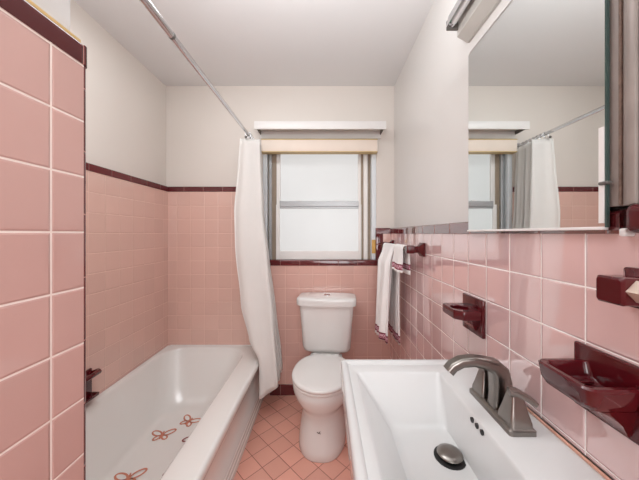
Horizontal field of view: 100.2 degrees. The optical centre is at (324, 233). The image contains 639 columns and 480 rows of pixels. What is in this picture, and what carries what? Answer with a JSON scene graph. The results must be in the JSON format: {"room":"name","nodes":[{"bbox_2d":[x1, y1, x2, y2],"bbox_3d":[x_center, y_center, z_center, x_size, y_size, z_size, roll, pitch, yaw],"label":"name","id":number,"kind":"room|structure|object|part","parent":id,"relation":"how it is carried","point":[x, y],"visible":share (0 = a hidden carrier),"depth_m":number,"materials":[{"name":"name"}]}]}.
{"room":"bathroom","nodes":[
{"label":"bathroom","id":0,"kind":"room"},
{"bbox_2d":[0,0,86,479],"bbox_3d":[-0.930,0.049,-0.303,0.909,2.484,1.693,0,0,0],"label":"wall partition","id":1,"kind":"structure","parent":0,"point":[43,64],"depth_m":0.45,"materials":[{"name":"tile"}]},
{"bbox_2d":[70,0,167,393],"bbox_3d":[-1.319,0.049,1.421,0.133,2.484,1.798,0,0,0],"label":"wall","id":2,"kind":"structure","parent":0,"point":[127,190],"depth_m":1.67,"materials":[{"name":"white paint"}]},
{"bbox_2d":[86,368,101,402],"bbox_3d":[-1.216,0.791,1.343,0.078,0.150,0.186,0,0,0],"label":"soap dish","id":3,"kind":"object","parent":2,"relation":"attached to","point":[90,373],"visible":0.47,"depth_m":1.40,"materials":[{"name":"red ceramic"}]},
{"bbox_3d":[-1.248,0.791,1.345,0.014,0.150,0.160,0,0,0],"label":"plate","id":4,"kind":"part","parent":3,"relation":"part of","materials":[{"name":"red ceramic"}]},
{"bbox_2d":[86,392,98,402],"bbox_3d":[-1.218,0.854,1.345,0.050,0.025,0.150,0,0,0],"label":"tray","id":5,"kind":"object","parent":3,"relation":"on","point":[89,395],"depth_m":1.39,"materials":[{"name":"red ceramic"}]},
{"bbox_3d":[-1.212,0.735,1.343,0.070,0.038,0.186,0,0,0],"label":"grab rail","id":6,"kind":"part","parent":3,"relation":"part of","materials":[{"name":"red ceramic"}]},
{"bbox_3d":[-1.270,0.478,1.337,0.030,1.625,1.593,0,0,0],"label":"panel","id":7,"kind":"part","parent":2,"relation":"part of","materials":[{"name":"pink tile"}]},
{"bbox_2d":[74,0,433,85],"bbox_3d":[-0.362,-1.233,0.535,2.045,0.080,3.570,0,0,0],"label":"ceiling","id":8,"kind":"structure","parent":0,"point":[233,42],"depth_m":1.62,"materials":[{"name":"white paint"}]},
{"bbox_2d":[166,86,393,394],"bbox_3d":[-0.362,0.049,2.225,1.845,2.484,0.190,0,0,0],"label":"wall","id":9,"kind":"structure","parent":0,"point":[203,138],"depth_m":2.13,"materials":[{"name":"white paint"}]},
{"bbox_2d":[139,0,252,138],"bbox_3d":[-0.545,-0.704,1.341,0.054,0.054,1.636,0,0,0],"label":"shower rod","id":10,"kind":"object","parent":9,"relation":"attached to","point":[147,4],"visible":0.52,"depth_m":1.03,"materials":[{"name":"silver metal"}]},
{"bbox_2d":[234,132,282,399],"bbox_3d":[-0.482,0.215,1.967,0.318,1.871,0.305,0,0,0],"label":"shower curtain","id":11,"kind":"object","parent":10,"relation":"hanging from","point":[257,297],"visible":0.98,"depth_m":1.86,"materials":[{"name":"white fabric"}]},
{"bbox_3d":[-0.880,0.478,2.147,0.750,1.625,0.026,0,0,0],"label":"tile panel","id":12,"kind":"part","parent":9,"relation":"part of","materials":[{"name":"pink tile"}]},
{"bbox_2d":[263,154,375,259],"bbox_3d":[-0.045,-0.259,2.229,0.920,0.941,0.142,0,0,0],"label":"window","id":13,"kind":"structure","parent":9,"relation":"in","point":[317,206],"depth_m":2.21,"materials":[{"name":"white glass"}]},
{"bbox_3d":[-0.052,-0.013,2.212,0.704,0.451,0.025,0,0,0],"label":"sash","id":14,"kind":"part","parent":13,"relation":"part of","materials":[{"name":"white glass"}]},
{"bbox_3d":[-0.052,-0.458,2.248,0.704,0.438,0.045,0,0,0],"label":"sash","id":15,"kind":"part","parent":13,"relation":"part of","materials":[{"name":"white glass"}]},
{"bbox_3d":[-0.048,-0.034,2.213,0.648,0.355,0.008,0,0,0],"label":"pane","id":16,"kind":"part","parent":13,"relation":"part of","materials":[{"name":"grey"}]},
{"bbox_3d":[-0.048,-0.465,2.248,0.648,0.400,0.008,0,0,0],"label":"pane","id":17,"kind":"part","parent":13,"relation":"part of","materials":[{"name":"grey glass"}]},
{"bbox_3d":[-0.048,-0.236,2.218,0.648,0.061,0.052,0,0,0],"label":"meeting rail","id":18,"kind":"part","parent":13,"relation":"part of","materials":[{"name":"grey metal"}]},
{"bbox_2d":[261,139,377,153],"bbox_3d":[-0.044,-0.692,2.127,0.916,0.104,0.063,0,0,0],"label":"roller blind","id":19,"kind":"object","parent":9,"relation":"attached to","point":[268,146],"visible":0.9,"depth_m":2.10,"materials":[{"name":"beige fabric"}]},
{"bbox_2d":[254,121,385,138],"bbox_3d":[-0.036,-0.806,2.087,0.997,0.085,0.144,0,0,0],"label":"valance","id":20,"kind":"object","parent":9,"relation":"in","point":[267,129],"depth_m":2.02,"materials":[{"name":"white paint"}]},
{"bbox_3d":[-0.036,-0.794,2.152,0.968,0.060,0.013,0,0,0],"label":"rail","id":21,"kind":"part","parent":20,"relation":"part of","materials":[{"name":"white paint"}]},
{"bbox_3d":[-0.049,0.234,2.178,0.913,0.044,0.095,0,0,0],"label":"window sill","id":22,"kind":"part","parent":9,"relation":"part of","materials":[{"name":"brown tile"}]},
{"bbox_3d":[0.008,0.603,2.147,1.026,1.206,0.026,0,0,0],"label":"tile panel","id":23,"kind":"part","parent":9,"relation":"part of","materials":[{"name":"pink tile"}]},
{"bbox_2d":[234,393,350,479],"bbox_3d":[-0.362,1.331,0.535,2.045,0.080,3.570,0,0,0],"label":"floor","id":24,"kind":"structure","parent":0,"point":[272,451],"depth_m":1.57,"materials":[{"name":"tile"}]},
{"bbox_2d":[86,345,263,479],"bbox_3d":[-0.857,1.090,1.339,0.793,0.402,1.589,0,0,0],"label":"bathtub","id":25,"kind":"object","parent":24,"relation":"on","point":[218,385],"visible":0.75,"depth_m":1.57,"materials":[{"name":"white ceramic"}]},
{"bbox_2d":[114,468,147,479],"bbox_3d":[-0.986,1.225,1.338,0.149,0.010,0.094,0,0,-14],"label":"decal","id":26,"kind":"object","parent":25,"relation":"attached to","point":[128,477],"visible":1,"depth_m":1.35},
{"bbox_2d":[152,428,176,440],"bbox_3d":[-0.992,1.225,1.628,0.142,0.010,0.090,0,0,-9],"label":"decal","id":27,"kind":"object","parent":25,"relation":"attached to","point":[175,429],"visible":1,"depth_m":1.63},
{"bbox_2d":[180,414,200,426],"bbox_3d":[-0.888,1.225,1.748,0.142,0.010,0.090,0,0,20],"label":"decal","id":28,"kind":"object","parent":25,"relation":"attached to","point":[190,419],"visible":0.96,"depth_m":1.74},
{"bbox_2d":[292,292,355,462],"bbox_3d":[-0.008,0.874,1.776,0.438,0.833,0.656,0,0,5],"label":"toilet","id":29,"kind":"object","parent":24,"relation":"on","point":[326,317],"visible":0.91,"depth_m":1.66,"materials":[{"name":"white glazed ceramic"}]},
{"bbox_3d":[-0.016,0.892,1.687,0.372,0.020,0.471,0,0,5],"label":"seat","id":30,"kind":"part","parent":29,"relation":"part of","materials":[{"name":"white plastic"}]},
{"bbox_3d":[-0.017,0.867,1.684,0.376,0.028,0.472,0,0,5],"label":"lid","id":31,"kind":"part","parent":29,"relation":"part of","materials":[{"name":"white plastic"}]},
{"bbox_3d":[-0.011,1.097,1.739,0.370,0.388,0.568,0,0,6],"label":"bowl","id":32,"kind":"part","parent":29,"relation":"part of","materials":[{"name":"white ceramic"}]},
{"bbox_3d":[0.016,0.930,2.024,0.200,0.122,0.125,0,0,5],"label":"tank seat","id":33,"kind":"part","parent":29,"relation":"part of","materials":[{"name":"white ceramic"}]},
{"bbox_3d":[0.013,0.494,1.993,0.438,0.060,0.219,0,0,5],"label":"tank lid","id":34,"kind":"part","parent":29,"relation":"part of","materials":[{"name":"white ceramic"}]},
{"bbox_3d":[0.014,0.697,2.001,0.396,0.344,0.192,0,0,5],"label":"tank","id":35,"kind":"part","parent":29,"relation":"part of","materials":[{"name":"white ceramic"}]},
{"bbox_2d":[341,359,612,479],"bbox_3d":[0.288,0.867,0.678,0.466,0.848,0.536,0,0,0],"label":"sink","id":36,"kind":"object","parent":24,"relation":"on","point":[406,419],"visible":0.92,"depth_m":0.67,"materials":[{"name":"white ceramic"}]},
{"bbox_2d":[444,354,538,436],"bbox_3d":[0.397,0.382,0.680,0.183,0.142,0.172,0,0,0],"label":"faucet","id":37,"kind":"object","parent":36,"relation":"on","point":[492,386],"visible":1,"depth_m":0.66,"materials":[{"name":"silver metal"}]},
{"bbox_3d":[0.389,0.375,0.680,0.166,0.129,0.040,0,0,0],"label":"spout","id":38,"kind":"part","parent":37,"relation":"part of","materials":[{"name":"silver metal"}]},
{"bbox_3d":[0.443,0.408,0.736,0.052,0.066,0.052,0,0,0],"label":"handle","id":39,"kind":"part","parent":37,"relation":"part of","materials":[{"name":"silver metal"}]},
{"bbox_3d":[0.443,0.445,0.680,0.062,0.015,0.172,0,0,0],"label":"plate","id":40,"kind":"part","parent":37,"relation":"part of","materials":[{"name":"silver metal"}]},
{"bbox_3d":[0.443,0.408,0.624,0.052,0.066,0.052,0,0,0],"label":"handle","id":41,"kind":"part","parent":37,"relation":"part of","materials":[{"name":"silver metal"}]},
{"bbox_3d":[0.458,0.379,0.620,0.061,0.033,0.027,0,0,10],"label":"lever","id":42,"kind":"part","parent":37,"relation":"part of","materials":[{"name":"silver metal"}]},
{"bbox_2d":[390,0,638,479],"bbox_3d":[0.577,0.049,0.585,0.166,2.484,3.470,0,0,0],"label":"wall","id":43,"kind":"structure","parent":0,"point":[537,289],"depth_m":0.88,"materials":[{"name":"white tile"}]},
{"bbox_2d":[381,240,424,256],"bbox_3d":[0.475,0.085,1.732,0.091,0.072,0.697,0,0,0],"label":"towel bar","id":44,"kind":"object","parent":43,"relation":"attached to","point":[409,249],"visible":0.66,"depth_m":1.40,"materials":[{"name":"red ceramic"}]},
{"bbox_2d":[375,243,399,344],"bbox_3d":[0.417,0.390,1.835,0.128,0.644,0.323,0,0,0],"label":"bath towel","id":45,"kind":"object","parent":44,"relation":"hanging from","point":[388,280],"visible":0.93,"depth_m":1.75,"materials":[{"name":"white fabric"}]},
{"bbox_3d":[0.475,0.085,2.045,0.091,0.072,0.072,0,0,0],"label":"post","id":46,"kind":"part","parent":44,"relation":"part of","materials":[{"name":"red ceramic"}]},
{"bbox_2d":[392,244,410,274],"bbox_3d":[0.443,0.147,1.573,0.066,0.167,0.176,0,0,0],"label":"hand towel","id":47,"kind":"object","parent":44,"relation":"hanging from","point":[401,260],"visible":0.97,"depth_m":1.53,"materials":[{"name":"white fabric"}]},
{"bbox_3d":[0.475,0.085,1.420,0.091,0.072,0.072,0,0,0],"label":"post","id":48,"kind":"part","parent":44,"relation":"part of","materials":[{"name":"red ceramic"}]},
{"bbox_2d":[443,293,484,338],"bbox_3d":[0.475,0.281,0.927,0.091,0.124,0.126,0,0,0],"label":"holder","id":49,"kind":"object","parent":43,"relation":"attached to","point":[471,311],"visible":1,"depth_m":0.89,"materials":[{"name":"red ceramic"}]},
{"bbox_2d":[443,303,480,320],"bbox_3d":[0.470,0.270,0.927,0.081,0.030,0.118,0,0,0],"label":"shelf","id":50,"kind":"object","parent":49,"relation":"attached to","point":[459,311],"depth_m":0.89,"materials":[{"name":"red ceramic"}]},
{"bbox_3d":[0.515,0.281,0.927,0.012,0.124,0.126,0,0,0],"label":"plate","id":51,"kind":"part","parent":49,"relation":"part of","materials":[{"name":"red ceramic"}]},
{"bbox_2d":[446,0,500,42],"bbox_3d":[0.511,-0.794,0.718,0.098,0.110,0.635,0,0,0],"label":"fluorescent light","id":52,"kind":"object","parent":43,"relation":"attached to","point":[466,17],"visible":1,"depth_m":0.95,"materials":[{"name":"grey metal"}]},
{"bbox_3d":[0.541,0.603,0.492,0.039,1.206,3.284,0,0,0],"label":"tile panel","id":53,"kind":"part","parent":43,"relation":"part of","materials":[{"name":"pink tile"}]},
{"bbox_2d":[467,0,638,231],"bbox_3d":[0.529,-0.324,0.622,0.059,0.634,0.644,0,0,0],"label":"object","id":54,"kind":"object","parent":43,"relation":"attached to","point":[553,85],"visible":1,"depth_m":0.59,"materials":[{"name":"mirror"}]},
{"bbox_3d":[0.508,-0.009,0.714,0.012,0.006,0.461,0,0,0],"label":"rail","id":55,"kind":"part","parent":54,"relation":"part of","materials":[{"name":"white paint"}]},
{"bbox_2d":[538,341,638,444],"bbox_3d":[0.469,0.282,0.476,0.105,0.127,0.143,0,0,0],"label":"soap dish","id":56,"kind":"object","parent":43,"relation":"attached to","point":[606,385],"visible":1,"depth_m":0.46,"materials":[{"name":"red ceramic"}]},
{"bbox_2d":[538,358,638,411],"bbox_3d":[0.463,0.270,0.476,0.095,0.043,0.113,0,0,0],"label":"tray","id":57,"kind":"object","parent":56,"relation":"on","point":[594,384],"depth_m":0.46,"materials":[{"name":"red ceramic"}]},
{"bbox_3d":[0.515,0.282,0.476,0.012,0.127,0.143,0,0,0],"label":"plate","id":58,"kind":"part","parent":56,"relation":"part of","materials":[{"name":"red ceramic"}]},
{"bbox_2d":[596,267,638,308],"bbox_3d":[0.486,0.090,0.128,0.070,0.066,0.662,0,0,0],"label":"towel bar","id":59,"kind":"object","parent":43,"relation":"attached to","point":[621,290],"visible":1,"depth_m":0.42,"materials":[{"name":"red ceramic"}]}
]}

